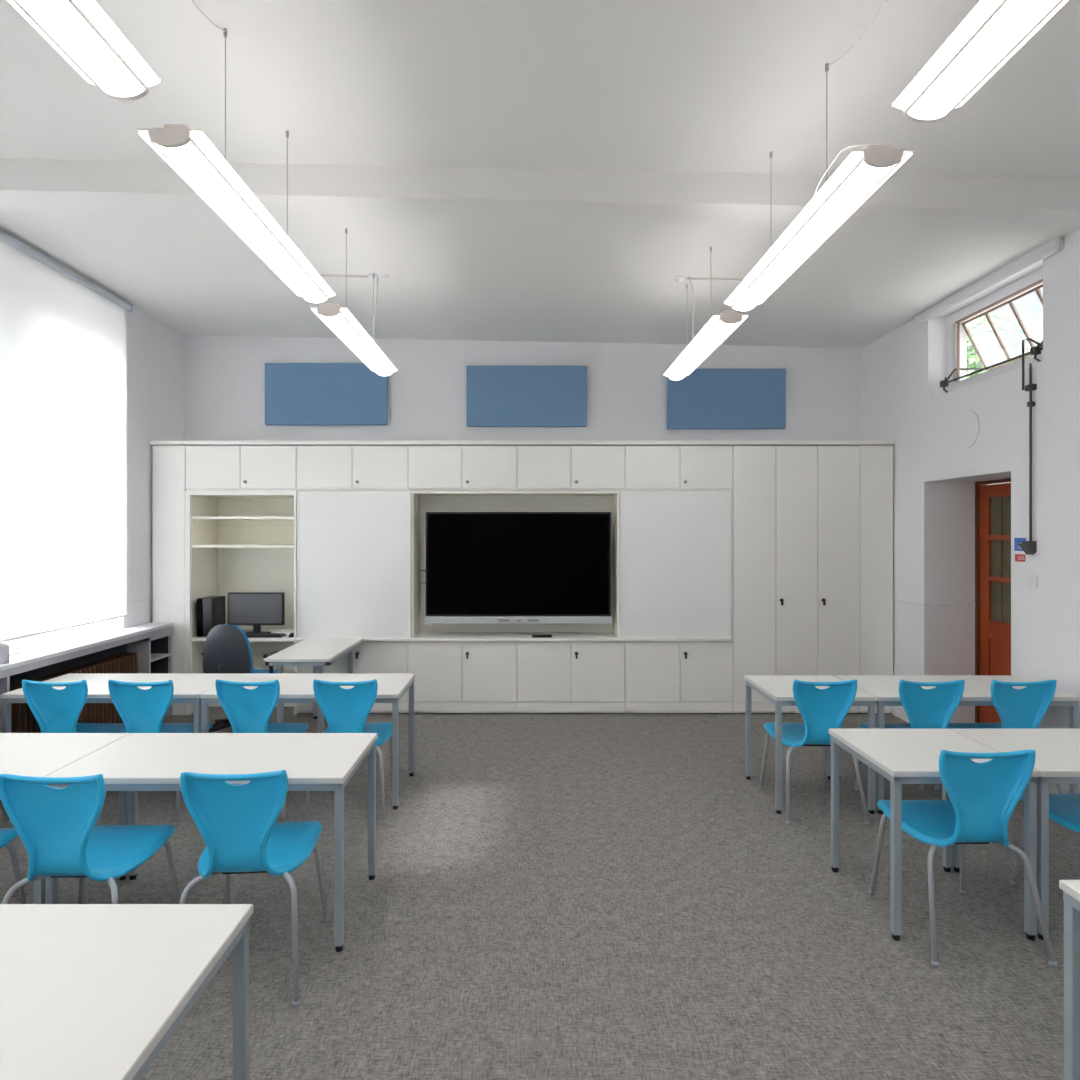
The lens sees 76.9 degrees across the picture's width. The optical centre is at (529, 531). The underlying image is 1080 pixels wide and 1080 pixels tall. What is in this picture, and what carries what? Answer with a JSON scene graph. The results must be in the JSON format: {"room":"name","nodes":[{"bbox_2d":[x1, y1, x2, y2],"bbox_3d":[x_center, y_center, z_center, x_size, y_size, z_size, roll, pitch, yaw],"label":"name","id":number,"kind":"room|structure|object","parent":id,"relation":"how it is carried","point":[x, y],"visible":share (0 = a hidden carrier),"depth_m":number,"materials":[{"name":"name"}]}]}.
{"room":"classroom","nodes":[
{"label":"classroom","id":0,"kind":"room"},
{"bbox_2d":[0,230,183,655],"bbox_3d":[-3.660,-0.270,1.932,0.340,3.900,9.864,0,0,0],"label":"wall","id":1,"kind":"structure","parent":0,"point":[155,350],"depth_m":6.12,"materials":[{"name":"white paint"}]},
{"bbox_2d":[10,623,94,646],"bbox_3d":[-3.750,-0.400,5.305,0.060,2.440,1.030,0,0,0],"label":"window","id":2,"kind":"structure","parent":1,"relation":"in","point":[90,626],"depth_m":5.28,"materials":[{"name":"white paint"}]},
{"bbox_2d":[0,231,132,642],"bbox_3d":[-3.459,-0.621,4.447,0.058,2.695,2.855,0,0,0],"label":"roller blind","id":3,"kind":"object","parent":1,"relation":"attached to","point":[63,337],"visible":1,"depth_m":4.98,"materials":[{"name":"fabric"}]},
{"bbox_2d":[127,598,151,603],"bbox_3d":[-3.484,0.613,6.362,0.012,0.015,1.004,0,0,0],"label":"trim","id":4,"kind":"structure","parent":1,"relation":"attached to","point":[146,598],"depth_m":6.05,"materials":[{"name":"white paint"}]},
{"bbox_2d":[184,335,861,440],"bbox_3d":[-0.070,-0.270,6.964,7.440,3.900,0.200,0,0,0],"label":"wall","id":5,"kind":"structure","parent":0,"point":[224,376],"depth_m":6.86,"materials":[{"name":"white paint"}]},
{"bbox_2d":[185,446,296,490],"bbox_3d":[-2.658,-0.589,6.542,1.017,0.413,0.626,0,0,0],"label":"upper cabinet","id":6,"kind":"object","parent":5,"relation":"attached to","point":[207,468],"visible":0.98,"depth_m":6.24,"materials":[{"name":"white laminate"}]},
{"bbox_2d":[150,441,894,445],"bbox_3d":[-0.069,-0.819,6.539,6.817,0.033,0.632,0,0,0],"label":"board","id":7,"kind":"object","parent":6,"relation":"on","point":[186,443],"visible":0.46,"depth_m":6.22,"materials":[{"name":"white laminate"}]},
{"bbox_2d":[265,363,387,424],"bbox_3d":[-2.042,-1.382,6.832,1.225,0.620,0.063,0,0,0],"label":"acoustic panel","id":8,"kind":"object","parent":5,"relation":"attached to","point":[295,393],"visible":0.85,"depth_m":6.80,"materials":[{"name":"blue fabric"}]},
{"bbox_2d":[296,446,408,490],"bbox_3d":[-1.634,-0.589,6.542,1.026,0.413,0.626,0,0,0],"label":"upper cabinet","id":9,"kind":"object","parent":5,"relation":"attached to","point":[318,468],"visible":0.98,"depth_m":6.24,"materials":[{"name":"white laminate"}]},
{"bbox_2d":[408,446,516,490],"bbox_3d":[-0.620,-0.589,6.542,0.999,0.413,0.626,0,0,0],"label":"upper cabinet","id":10,"kind":"object","parent":5,"relation":"attached to","point":[430,468],"visible":0.98,"depth_m":6.24,"materials":[{"name":"white laminate"}]},
{"bbox_2d":[466,366,586,426],"bbox_3d":[-0.034,-1.361,6.832,1.204,0.607,0.063,0,0,0],"label":"acoustic panel","id":11,"kind":"object","parent":5,"relation":"attached to","point":[496,396],"visible":1,"depth_m":6.80,"materials":[{"name":"blue fabric"}]},
{"bbox_2d":[517,446,624,490],"bbox_3d":[0.377,-0.589,6.542,0.989,0.413,0.626,0,0,0],"label":"upper cabinet","id":12,"kind":"object","parent":5,"relation":"attached to","point":[539,468],"visible":0.99,"depth_m":6.24,"materials":[{"name":"white laminate"}]},
{"bbox_2d":[625,446,732,490],"bbox_3d":[1.368,-0.589,6.542,0.990,0.413,0.626,0,0,0],"label":"upper cabinet","id":13,"kind":"object","parent":5,"relation":"attached to","point":[647,468],"visible":0.99,"depth_m":6.24,"materials":[{"name":"white laminate"}]},
{"bbox_2d":[667,369,785,428],"bbox_3d":[1.967,-1.336,6.832,1.186,0.600,0.063,0,0,0],"label":"acoustic panel","id":14,"kind":"object","parent":5,"relation":"attached to","point":[705,398],"visible":0.95,"depth_m":6.80,"materials":[{"name":"blue fabric"}]},
{"bbox_2d":[0,707,1079,1079],"bbox_3d":[0.000,1.730,1.932,7.700,0.100,10.264,0,0,0],"label":"floor","id":15,"kind":"structure","parent":0,"point":[551,896],"depth_m":2.92,"materials":[{"name":"carpet"}]},
{"bbox_2d":[0,828,25,903],"bbox_3d":[-2.325,1.267,2.600,0.483,0.827,0.550,0,0,0],"label":"chair","id":16,"kind":"object","parent":15,"relation":"on","point":[7,835],"visible":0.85,"depth_m":2.81,"materials":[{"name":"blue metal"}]},
{"bbox_2d":[0,733,130,903],"bbox_3d":[-2.549,1.330,3.015,1.200,0.700,0.608,0,0,0],"label":"table","id":17,"kind":"object","parent":15,"relation":"on","point":[23,754],"visible":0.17,"depth_m":3.06,"materials":[{"name":"white laminate"}]},
{"bbox_2d":[7,680,126,825],"bbox_3d":[-2.755,1.267,4.165,0.483,0.827,0.550,0,0,0],"label":"chair","id":18,"kind":"object","parent":15,"relation":"on","point":[54,710],"visible":0.66,"depth_m":3.98,"materials":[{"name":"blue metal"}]},
{"bbox_2d":[10,653,137,732],"bbox_3d":[-3.395,1.353,5.075,0.120,0.655,1.432,0,0,0],"label":"radiator","id":19,"kind":"object","parent":15,"relation":"on","point":[23,720],"visible":0.29,"depth_m":5.20,"materials":[{"name":"metal"}]},
{"bbox_2d":[0,623,172,799],"bbox_3d":[-3.374,1.255,1.663,0.224,0.850,9.125,0,0,0],"label":"counter","id":20,"kind":"object","parent":15,"relation":"on","point":[43,662],"visible":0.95,"depth_m":4.97,"materials":[{"name":"laminate"}]},
{"bbox_2d":[0,643,9,663],"bbox_3d":[-3.365,0.767,4.300,0.120,0.125,0.120,0,0,0],"label":"tub","id":21,"kind":"object","parent":20,"relation":"on","point":[4,648],"visible":1,"depth_m":4.29,"materials":[{"name":"grey plastic"}]},
{"bbox_2d":[0,774,179,903],"bbox_3d":[-1.695,1.267,2.630,0.483,0.827,0.550,0,0,0],"label":"chair","id":22,"kind":"object","parent":15,"relation":"on","point":[60,836],"visible":1,"depth_m":2.45,"materials":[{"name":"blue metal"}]},
{"bbox_2d":[0,673,240,809],"bbox_3d":[-2.598,1.330,4.410,1.200,0.700,0.608,0,0,0],"label":"table","id":23,"kind":"object","parent":15,"relation":"on","point":[188,687],"visible":0.45,"depth_m":4.34,"materials":[{"name":"white laminate"}]},
{"bbox_2d":[0,904,252,1079],"bbox_3d":[-1.330,1.330,1.490,1.200,0.700,0.608,0,0,0],"label":"table","id":24,"kind":"object","parent":15,"relation":"on","point":[88,991],"visible":1,"depth_m":1.51,"materials":[{"name":"white laminate"}]},
{"bbox_2d":[127,631,172,715],"bbox_3d":[-3.370,1.292,6.035,0.197,0.775,0.380,0,0,0],"label":"shelf unit","id":25,"kind":"object","parent":15,"relation":"on","point":[155,653],"visible":0.3,"depth_m":6.20,"materials":[{"name":"white wood"}]},
{"bbox_2d":[95,680,212,825],"bbox_3d":[-2.255,1.267,4.165,0.483,0.827,0.550,0,0,0],"label":"chair","id":26,"kind":"object","parent":15,"relation":"on","point":[140,710],"visible":0.52,"depth_m":3.98,"materials":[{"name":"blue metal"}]},
{"bbox_2d":[152,445,185,714],"bbox_3d":[-3.317,0.443,6.549,0.299,2.475,0.612,0,0,0],"label":"filler panel","id":27,"kind":"object","parent":15,"relation":"on","point":[168,461],"visible":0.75,"depth_m":6.24,"materials":[{"name":"white laminate"}]},
{"bbox_2d":[45,733,376,951],"bbox_3d":[-1.345,1.330,3.015,1.200,0.700,0.608,0,0,0],"label":"table","id":28,"kind":"object","parent":15,"relation":"on","point":[133,763],"visible":0.8,"depth_m":2.92,"materials":[{"name":"white laminate"}]},
{"bbox_2d":[201,624,278,732],"bbox_3d":[-2.394,1.208,5.646,0.662,0.942,0.630,0,0,12],"label":"office chair","id":29,"kind":"object","parent":15,"relation":"on","point":[227,649],"visible":0.68,"depth_m":5.40,"materials":[{"name":"grey fabric"}]},
{"bbox_2d":[220,624,252,672],"bbox_3d":[-2.434,0.983,5.462,0.433,0.493,0.079,0,0,12],"label":"cushion","id":30,"kind":"object","parent":29,"relation":"on","point":[235,648],"depth_m":5.40,"materials":[{"name":"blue fabric"}]},
{"bbox_2d":[253,669,276,672],"bbox_3d":[-2.392,1.210,5.659,0.480,0.060,0.440,0,0,12],"label":"seat cushion","id":31,"kind":"object","parent":29,"relation":"on","point":[254,670],"depth_m":5.75,"materials":[{"name":"blue fabric"}]},
{"bbox_2d":[185,491,297,714],"bbox_3d":[-2.658,0.650,6.539,1.019,2.060,0.592,0,0,0],"label":"shelving","id":32,"kind":"object","parent":15,"relation":"on","point":[236,541],"visible":0.61,"depth_m":6.79,"materials":[{"name":"white laminate"}]},
{"bbox_2d":[197,596,224,636],"bbox_3d":[-3.005,0.794,6.412,0.150,0.362,0.275,0,0,0],"label":"computer tower","id":33,"kind":"object","parent":32,"relation":"on","point":[210,609],"visible":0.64,"depth_m":6.28,"materials":[{"name":"black plastic"}]},
{"bbox_2d":[191,630,293,640],"bbox_3d":[-2.645,0.990,6.519,0.944,0.030,0.552,0,0,0],"label":"countertop","id":34,"kind":"structure","parent":32,"relation":"on","point":[285,638],"depth_m":6.24,"materials":[{"name":"white laminate"}]},
{"bbox_2d":[228,592,284,632],"bbox_3d":[-2.610,0.776,6.485,0.530,0.398,0.170,0,0,0],"label":"computer monitor","id":35,"kind":"object","parent":32,"relation":"on","point":[256,609],"visible":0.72,"depth_m":6.46,"materials":[{"name":"black plastic"}]},
{"bbox_2d":[245,633,285,637],"bbox_3d":[-2.500,0.963,6.335,0.420,0.024,0.130,0,0,0],"label":"keyboard","id":36,"kind":"object","parent":32,"relation":"on","point":[249,635],"visible":0.85,"depth_m":6.28,"materials":[{"name":"black plastic"}]},
{"bbox_2d":[275,629,293,634],"bbox_3d":[-2.345,0.960,6.530,0.150,0.030,0.180,0,0,0],"label":"paper stack","id":37,"kind":"object","parent":32,"relation":"on","point":[286,631],"visible":0.56,"depth_m":6.46,"materials":[{"name":"white paper"}]},
{"bbox_2d":[179,770,328,1007],"bbox_3d":[-1.075,1.267,2.660,0.483,0.827,0.550,0,0,-4],"label":"chair","id":38,"kind":"object","parent":15,"relation":"on","point":[240,831],"visible":0.99,"depth_m":2.48,"materials":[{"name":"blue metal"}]},
{"bbox_2d":[215,679,308,821],"bbox_3d":[-1.635,1.267,4.170,0.483,0.827,0.550,0,0,1],"label":"chair","id":39,"kind":"object","parent":15,"relation":"on","point":[246,710],"visible":0.7,"depth_m":3.99,"materials":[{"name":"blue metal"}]},
{"bbox_2d":[200,673,414,809],"bbox_3d":[-1.395,1.330,4.410,1.200,0.700,0.608,0,0,0],"label":"table","id":40,"kind":"object","parent":15,"relation":"on","point":[294,687],"visible":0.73,"depth_m":4.34,"materials":[{"name":"white laminate"}]},
{"bbox_2d":[264,638,362,732],"bbox_3d":[-1.775,1.323,5.695,0.505,0.715,1.023,0,0,0],"label":"desk","id":41,"kind":"object","parent":15,"relation":"on","point":[318,653],"visible":0.66,"depth_m":5.40,"materials":[{"name":"white laminate"}]},
{"bbox_2d":[302,679,391,823],"bbox_3d":[-1.078,1.267,4.180,0.483,0.827,0.550,0,0,-1],"label":"chair","id":42,"kind":"object","parent":15,"relation":"on","point":[344,710],"visible":0.73,"depth_m":4.00,"materials":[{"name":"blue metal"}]},
{"bbox_2d":[296,641,408,712],"bbox_3d":[-1.634,1.334,6.534,1.026,0.668,0.642,0,0,0],"label":"base cabinet","id":43,"kind":"object","parent":15,"relation":"on","point":[370,656],"visible":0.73,"depth_m":6.24,"materials":[{"name":"white laminate"}]},
{"bbox_2d":[295,632,732,640],"bbox_3d":[-0.148,0.986,6.527,4.000,0.025,0.637,0,0,0],"label":"countertop","id":44,"kind":"structure","parent":43,"relation":"on","point":[421,636],"depth_m":6.21,"materials":[{"name":"white laminate"}]},
{"bbox_2d":[297,491,410,637],"bbox_3d":[-1.619,0.297,6.540,1.054,1.350,0.570,0,0,0],"label":"board","id":45,"kind":"object","parent":44,"relation":"on","point":[297,491],"visible":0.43,"depth_m":6.25,"materials":[{"name":"white laminate"}]},
{"bbox_2d":[298,493,410,637],"bbox_3d":[-1.607,0.306,6.231,1.028,1.332,0.021,0,0,0],"label":"whiteboard","id":46,"kind":"object","parent":45,"relation":"attached to","point":[354,549],"visible":0.99,"depth_m":6.22,"materials":[{"name":"ceramic"}]},
{"bbox_2d":[411,491,619,637],"bbox_3d":[-0.133,0.297,6.545,1.915,1.350,0.580,0,0,0],"label":"niche","id":47,"kind":"object","parent":44,"relation":"on","point":[422,502],"visible":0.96,"depth_m":6.60,"materials":[{"name":"beige laminate"}]},
{"bbox_2d":[420,512,611,623],"bbox_3d":[-0.139,0.333,6.449,1.794,1.038,0.309,0,0,0],"label":"display","id":48,"kind":"object","parent":47,"relation":"attached to","point":[482,567],"visible":1,"depth_m":6.33,"materials":[{"name":"black plastic"}]},
{"bbox_2d":[425,616,611,623],"bbox_3d":[-0.107,0.818,6.352,1.731,0.067,0.116,0,0,0],"label":"tray","id":49,"kind":"object","parent":48,"relation":"on","point":[428,619],"depth_m":6.30,"materials":[{"name":"metal"}]},
{"bbox_2d":[532,635,551,637],"bbox_3d":[0.110,0.962,6.288,0.184,0.022,0.050,0,0,0],"label":"remote control","id":50,"kind":"object","parent":44,"relation":"on","point":[533,636],"visible":1,"depth_m":6.26,"materials":[{"name":"black plastic"}]},
{"bbox_2d":[620,491,732,637],"bbox_3d":[1.345,0.297,6.535,1.035,1.350,0.580,0,0,0],"label":"board","id":51,"kind":"object","parent":44,"relation":"on","point":[731,492],"visible":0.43,"depth_m":6.25,"materials":[{"name":"white laminate"}]},
{"bbox_2d":[620,493,730,637],"bbox_3d":[1.331,0.306,6.231,1.010,1.332,0.021,0,0,0],"label":"whiteboard","id":52,"kind":"object","parent":51,"relation":"attached to","point":[675,548],"visible":1,"depth_m":6.22,"materials":[{"name":"plastic"}]},
{"bbox_2d":[408,641,516,712],"bbox_3d":[-0.620,1.334,6.534,0.999,0.668,0.642,0,0,0],"label":"base cabinet","id":53,"kind":"object","parent":15,"relation":"on","point":[451,676],"visible":0.98,"depth_m":6.24,"materials":[{"name":"white laminate"}]},
{"bbox_2d":[517,641,624,712],"bbox_3d":[0.377,1.334,6.534,0.989,0.668,0.642,0,0,0],"label":"base cabinet","id":54,"kind":"object","parent":15,"relation":"on","point":[552,676],"visible":0.99,"depth_m":6.24,"materials":[{"name":"white laminate"}]},
{"bbox_2d":[625,641,732,712],"bbox_3d":[1.368,1.334,6.534,0.990,0.668,0.642,0,0,0],"label":"base cabinet","id":55,"kind":"object","parent":15,"relation":"on","point":[660,676],"visible":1,"depth_m":6.24,"materials":[{"name":"white laminate"}]},
{"bbox_2d":[732,446,817,712],"bbox_3d":[2.254,0.436,6.534,0.778,2.463,0.642,0,0,0],"label":"tall cabinet","id":56,"kind":"object","parent":15,"relation":"on","point":[775,488],"visible":0.71,"depth_m":6.24,"materials":[{"name":"white laminate"}]},
{"bbox_2d":[744,675,876,813],"bbox_3d":[1.764,1.330,4.345,0.600,0.700,0.608,0,0,0],"label":"table","id":57,"kind":"object","parent":15,"relation":"on","point":[778,689],"visible":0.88,"depth_m":4.15,"materials":[{"name":"white laminate"}]},
{"bbox_2d":[758,679,869,824],"bbox_3d":[1.715,1.267,4.175,0.483,0.827,0.550,0,0,0],"label":"chair","id":58,"kind":"object","parent":15,"relation":"on","point":[821,710],"visible":0.84,"depth_m":4.00,"materials":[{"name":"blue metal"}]},
{"bbox_2d":[818,446,859,712],"bbox_3d":[2.837,0.436,6.534,0.384,2.463,0.642,0,0,0],"label":"tall cabinet","id":59,"kind":"object","parent":15,"relation":"on","point":[838,466],"visible":0.66,"depth_m":6.24,"materials":[{"name":"white laminate"}]},
{"bbox_2d":[859,445,892,712],"bbox_3d":[3.183,0.436,6.549,0.304,2.463,0.612,0,0,0],"label":"filler panel","id":60,"kind":"object","parent":15,"relation":"on","point":[876,461],"visible":0.53,"depth_m":6.24,"materials":[{"name":"white laminate"}]},
{"bbox_2d":[854,679,964,790],"bbox_3d":[2.335,1.267,4.170,0.483,0.827,0.550,0,0,1],"label":"chair","id":61,"kind":"object","parent":15,"relation":"on","point":[934,708],"visible":0.56,"depth_m":3.99,"materials":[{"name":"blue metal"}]},
{"bbox_2d":[829,729,1039,940],"bbox_3d":[1.790,1.330,3.090,0.600,0.700,0.608,0,0,0],"label":"table","id":62,"kind":"object","parent":15,"relation":"on","point":[901,756],"visible":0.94,"depth_m":2.96,"materials":[{"name":"white laminate"}]},
{"bbox_2d":[834,675,1079,813],"bbox_3d":[2.673,1.330,4.345,1.200,0.700,0.608,0,0,0],"label":"table","id":63,"kind":"object","parent":15,"relation":"on","point":[885,688],"visible":0.44,"depth_m":4.21,"materials":[{"name":"white laminate"}]},
{"bbox_2d":[868,749,1056,966],"bbox_3d":[1.800,1.267,2.900,0.483,0.827,0.550,0,0,0],"label":"chair","id":64,"kind":"object","parent":15,"relation":"on","point":[984,796],"visible":0.98,"depth_m":2.72,"materials":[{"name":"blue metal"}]},
{"bbox_2d":[935,679,1061,792],"bbox_3d":[2.865,1.267,4.170,0.483,0.827,0.550,0,0,0],"label":"chair","id":65,"kind":"object","parent":15,"relation":"on","point":[1025,708],"visible":0.64,"depth_m":3.99,"materials":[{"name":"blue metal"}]},
{"bbox_2d":[951,729,1079,940],"bbox_3d":[2.695,1.330,3.090,1.200,0.700,0.608,0,0,0],"label":"table","id":66,"kind":"object","parent":15,"relation":"on","point":[1057,758],"visible":0.56,"depth_m":2.98,"materials":[{"name":"white laminate"}]},
{"bbox_2d":[1010,793,1079,885],"bbox_3d":[2.520,1.267,2.980,0.483,0.827,0.550,0,0,-1],"label":"chair","id":67,"kind":"object","parent":15,"relation":"on","point":[1064,808],"visible":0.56,"depth_m":3.09,"materials":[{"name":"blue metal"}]},
{"bbox_2d":[1059,880,1079,1079],"bbox_3d":[1.793,1.330,1.615,0.600,0.700,0.608,0,0,0],"label":"table","id":68,"kind":"object","parent":15,"relation":"on","point":[1071,888],"visible":1,"depth_m":1.88,"materials":[{"name":"silver metal"}]},
{"bbox_2d":[0,0,1079,347],"bbox_3d":[-0.100,-2.061,1.932,7.500,0.419,10.264,0,0,0],"label":"ceiling","id":69,"kind":"structure","parent":0,"point":[712,86],"depth_m":3.29,"materials":[{"name":"white paint"}]},
{"bbox_2d":[7,0,162,100],"bbox_3d":[-1.178,-1.603,1.215,0.212,0.683,1.546,0,0,0],"label":"ceiling lamp","id":70,"kind":"object","parent":69,"relation":"hanging from","point":[80,31],"visible":1,"depth_m":1.79,"materials":[{"name":"grey plastic"}]},
{"bbox_2d":[137,0,335,303],"bbox_3d":[-1.178,-1.604,2.931,0.212,0.686,1.664,0,0,0],"label":"ceiling lamp","id":71,"kind":"object","parent":69,"relation":"hanging from","point":[192,156],"visible":1,"depth_m":2.63,"materials":[{"name":"grey plastic"}]},
{"bbox_2d":[155,128,192,133],"bbox_3d":[-1.178,-1.319,2.990,0.110,0.020,1.510,0,0,0],"label":"end cap","id":72,"kind":"object","parent":71,"relation":"on","point":[190,131],"depth_m":2.22,"materials":[{"name":"grey plastic"}]},
{"bbox_2d":[310,228,397,376],"bbox_3d":[-1.178,-1.603,4.745,0.212,0.684,1.546,0,0,0],"label":"ceiling lamp","id":73,"kind":"object","parent":69,"relation":"hanging from","point":[341,322],"visible":1,"depth_m":4.48,"materials":[{"name":"grey plastic"}]},
{"bbox_2d":[320,274,388,280],"bbox_3d":[-1.365,-1.931,5.160,0.590,0.041,0.083,0,0,0],"label":"ceiling rose","id":74,"kind":"object","parent":69,"relation":"attached to","point":[370,276],"visible":0.92,"depth_m":5.15,"materials":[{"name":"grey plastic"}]},
{"bbox_2d":[0,159,1079,230],"bbox_3d":[-0.070,-1.851,3.715,6.840,0.317,0.230,0,0,0],"label":"ceiling beam","id":75,"kind":"structure","parent":69,"relation":"attached to","point":[25,184],"depth_m":3.60,"materials":[{"name":"white paint"}]},
{"bbox_2d":[663,247,748,380],"bbox_3d":[1.205,-1.574,4.845,0.212,0.651,1.546,0,0,0],"label":"ceiling lamp","id":76,"kind":"object","parent":69,"relation":"hanging from","point":[719,327],"visible":0.98,"depth_m":4.60,"materials":[{"name":"grey plastic"}]},
{"bbox_2d":[676,276,743,282],"bbox_3d":[1.419,-1.884,5.080,0.662,0.036,0.083,0,0,0],"label":"ceiling rose","id":77,"kind":"object","parent":69,"relation":"attached to","point":[679,279],"visible":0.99,"depth_m":5.07,"materials":[{"name":"grey plastic"}]},
{"bbox_2d":[724,0,913,311],"bbox_3d":[1.205,-1.575,3.056,0.212,0.652,1.614,0,0,0],"label":"ceiling lamp","id":78,"kind":"object","parent":69,"relation":"hanging from","point":[858,177],"visible":1,"depth_m":2.75,"materials":[{"name":"grey plastic"}]},
{"bbox_2d":[860,148,896,156],"bbox_3d":[1.205,-1.307,3.090,0.110,0.020,1.510,0,0,0],"label":"end cap","id":79,"kind":"object","parent":78,"relation":"on","point":[867,152],"depth_m":2.32,"materials":[{"name":"grey plastic"}]},
{"bbox_2d":[890,0,1067,122],"bbox_3d":[1.205,-1.574,1.305,0.212,0.649,1.546,0,0,0],"label":"ceiling lamp","id":80,"kind":"object","parent":69,"relation":"hanging from","point":[993,31],"visible":1,"depth_m":1.81,"materials":[{"name":"grey plastic"}]},
{"bbox_2d":[862,231,1079,789],"bbox_3d":[3.500,-0.270,1.932,0.300,3.900,9.864,0,0,0],"label":"wall","id":81,"kind":"structure","parent":0,"point":[904,402],"depth_m":4.99,"materials":[{"name":"white paint"}]},
{"bbox_2d":[894,598,923,605],"bbox_3d":[3.345,0.618,6.010,0.010,0.015,0.460,0,0,0],"label":"trim","id":82,"kind":"structure","parent":81,"relation":"attached to","point":[894,598],"depth_m":5.99,"materials":[{"name":"white paint"}]},
{"bbox_2d":[924,604,974,605],"bbox_3d":[3.575,0.618,5.775,0.450,0.015,0.010,0,0,0],"label":"trim","id":83,"kind":"structure","parent":81,"relation":"attached to","point":[924,604],"depth_m":5.77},
{"bbox_2d":[954,410,979,447],"bbox_3d":[3.346,-0.788,5.210,0.008,0.290,0.290,0,0,0],"label":"disc","id":84,"kind":"object","parent":81,"relation":"attached to","point":[967,426],"visible":1,"depth_m":5.20,"materials":[{"name":"white paint"}]},
{"bbox_2d":[959,476,1010,722],"bbox_3d":[3.760,0.555,5.260,0.220,2.250,1.280,0,0,0],"label":"doorway","id":85,"kind":"structure","parent":81,"relation":"in","point":[966,488],"depth_m":5.78,"materials":[{"name":"white paint"}]},
{"bbox_2d":[975,478,1010,722],"bbox_3d":[3.800,0.627,5.258,0.139,2.105,1.044,0,0,0],"label":"door","id":86,"kind":"structure","parent":85,"relation":"attached to","point":[992,502],"depth_m":5.60,"materials":[{"name":"orange wood"}]},
{"bbox_2d":[893,706,1079,792],"bbox_3d":[3.341,1.625,1.620,0.018,0.110,9.240,0,0,0],"label":"baseboard","id":87,"kind":"structure","parent":81,"relation":"attached to","point":[898,711],"depth_m":6.00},
{"bbox_2d":[913,236,1063,326],"bbox_3d":[3.331,-1.816,5.072,0.038,0.092,1.615,0,0,0],"label":"blind cassette","id":88,"kind":"object","parent":81,"relation":"attached to","point":[1051,247],"visible":1,"depth_m":4.85,"materials":[{"name":"white paint"}]},
{"bbox_2d":[940,338,1042,554],"bbox_3d":[3.502,-0.599,5.079,0.470,1.498,1.177,0,0,0],"label":"gear","id":89,"kind":"object","parent":81,"relation":"attached to","point":[1029,547],"visible":0.9,"depth_m":4.52,"materials":[{"name":"black metal"}]},
{"bbox_2d":[946,267,1042,391],"bbox_3d":[3.626,-1.465,5.080,0.260,0.690,1.280,0,0,0],"label":"window","id":90,"kind":"structure","parent":81,"relation":"in","point":[957,331],"depth_m":5.30,"materials":[{"name":"white paint"}]},
{"bbox_2d":[1013,536,1026,562],"bbox_3d":[3.346,0.120,4.646,0.006,0.184,0.132,0,0,0],"label":"notice","id":91,"kind":"object","parent":81,"relation":"attached to","point":[1019,556],"visible":0.72,"depth_m":4.66,"materials":[{"name":"paper"}]},
{"bbox_2d":[1027,575,1036,587],"bbox_3d":[3.341,0.330,4.530,0.017,0.086,0.086,0,0,0],"label":"light switch","id":92,"kind":"object","parent":81,"relation":"attached to","point":[1031,579],"visible":1,"depth_m":4.52,"materials":[{"name":"white plastic"}]},
{"label":"outside","id":93,"kind":"structure","parent":0,"visible":0},
{"bbox_3d":[0.000,1.915,10.000,60.000,0.230,60.000,0,0,0],"label":"ground","id":94,"kind":"structure","parent":93,"visible":0},
{"bbox_2d":[967,310,1042,377],"bbox_3d":[8.579,-1.228,13.181,2.780,6.081,2.629,0,0,0],"label":"leafy tree","id":95,"kind":"object","parent":94,"relation":"on","point":[1014,338],"visible":0.1,"depth_m":12.38,"materials":[{"name":"green plant"}]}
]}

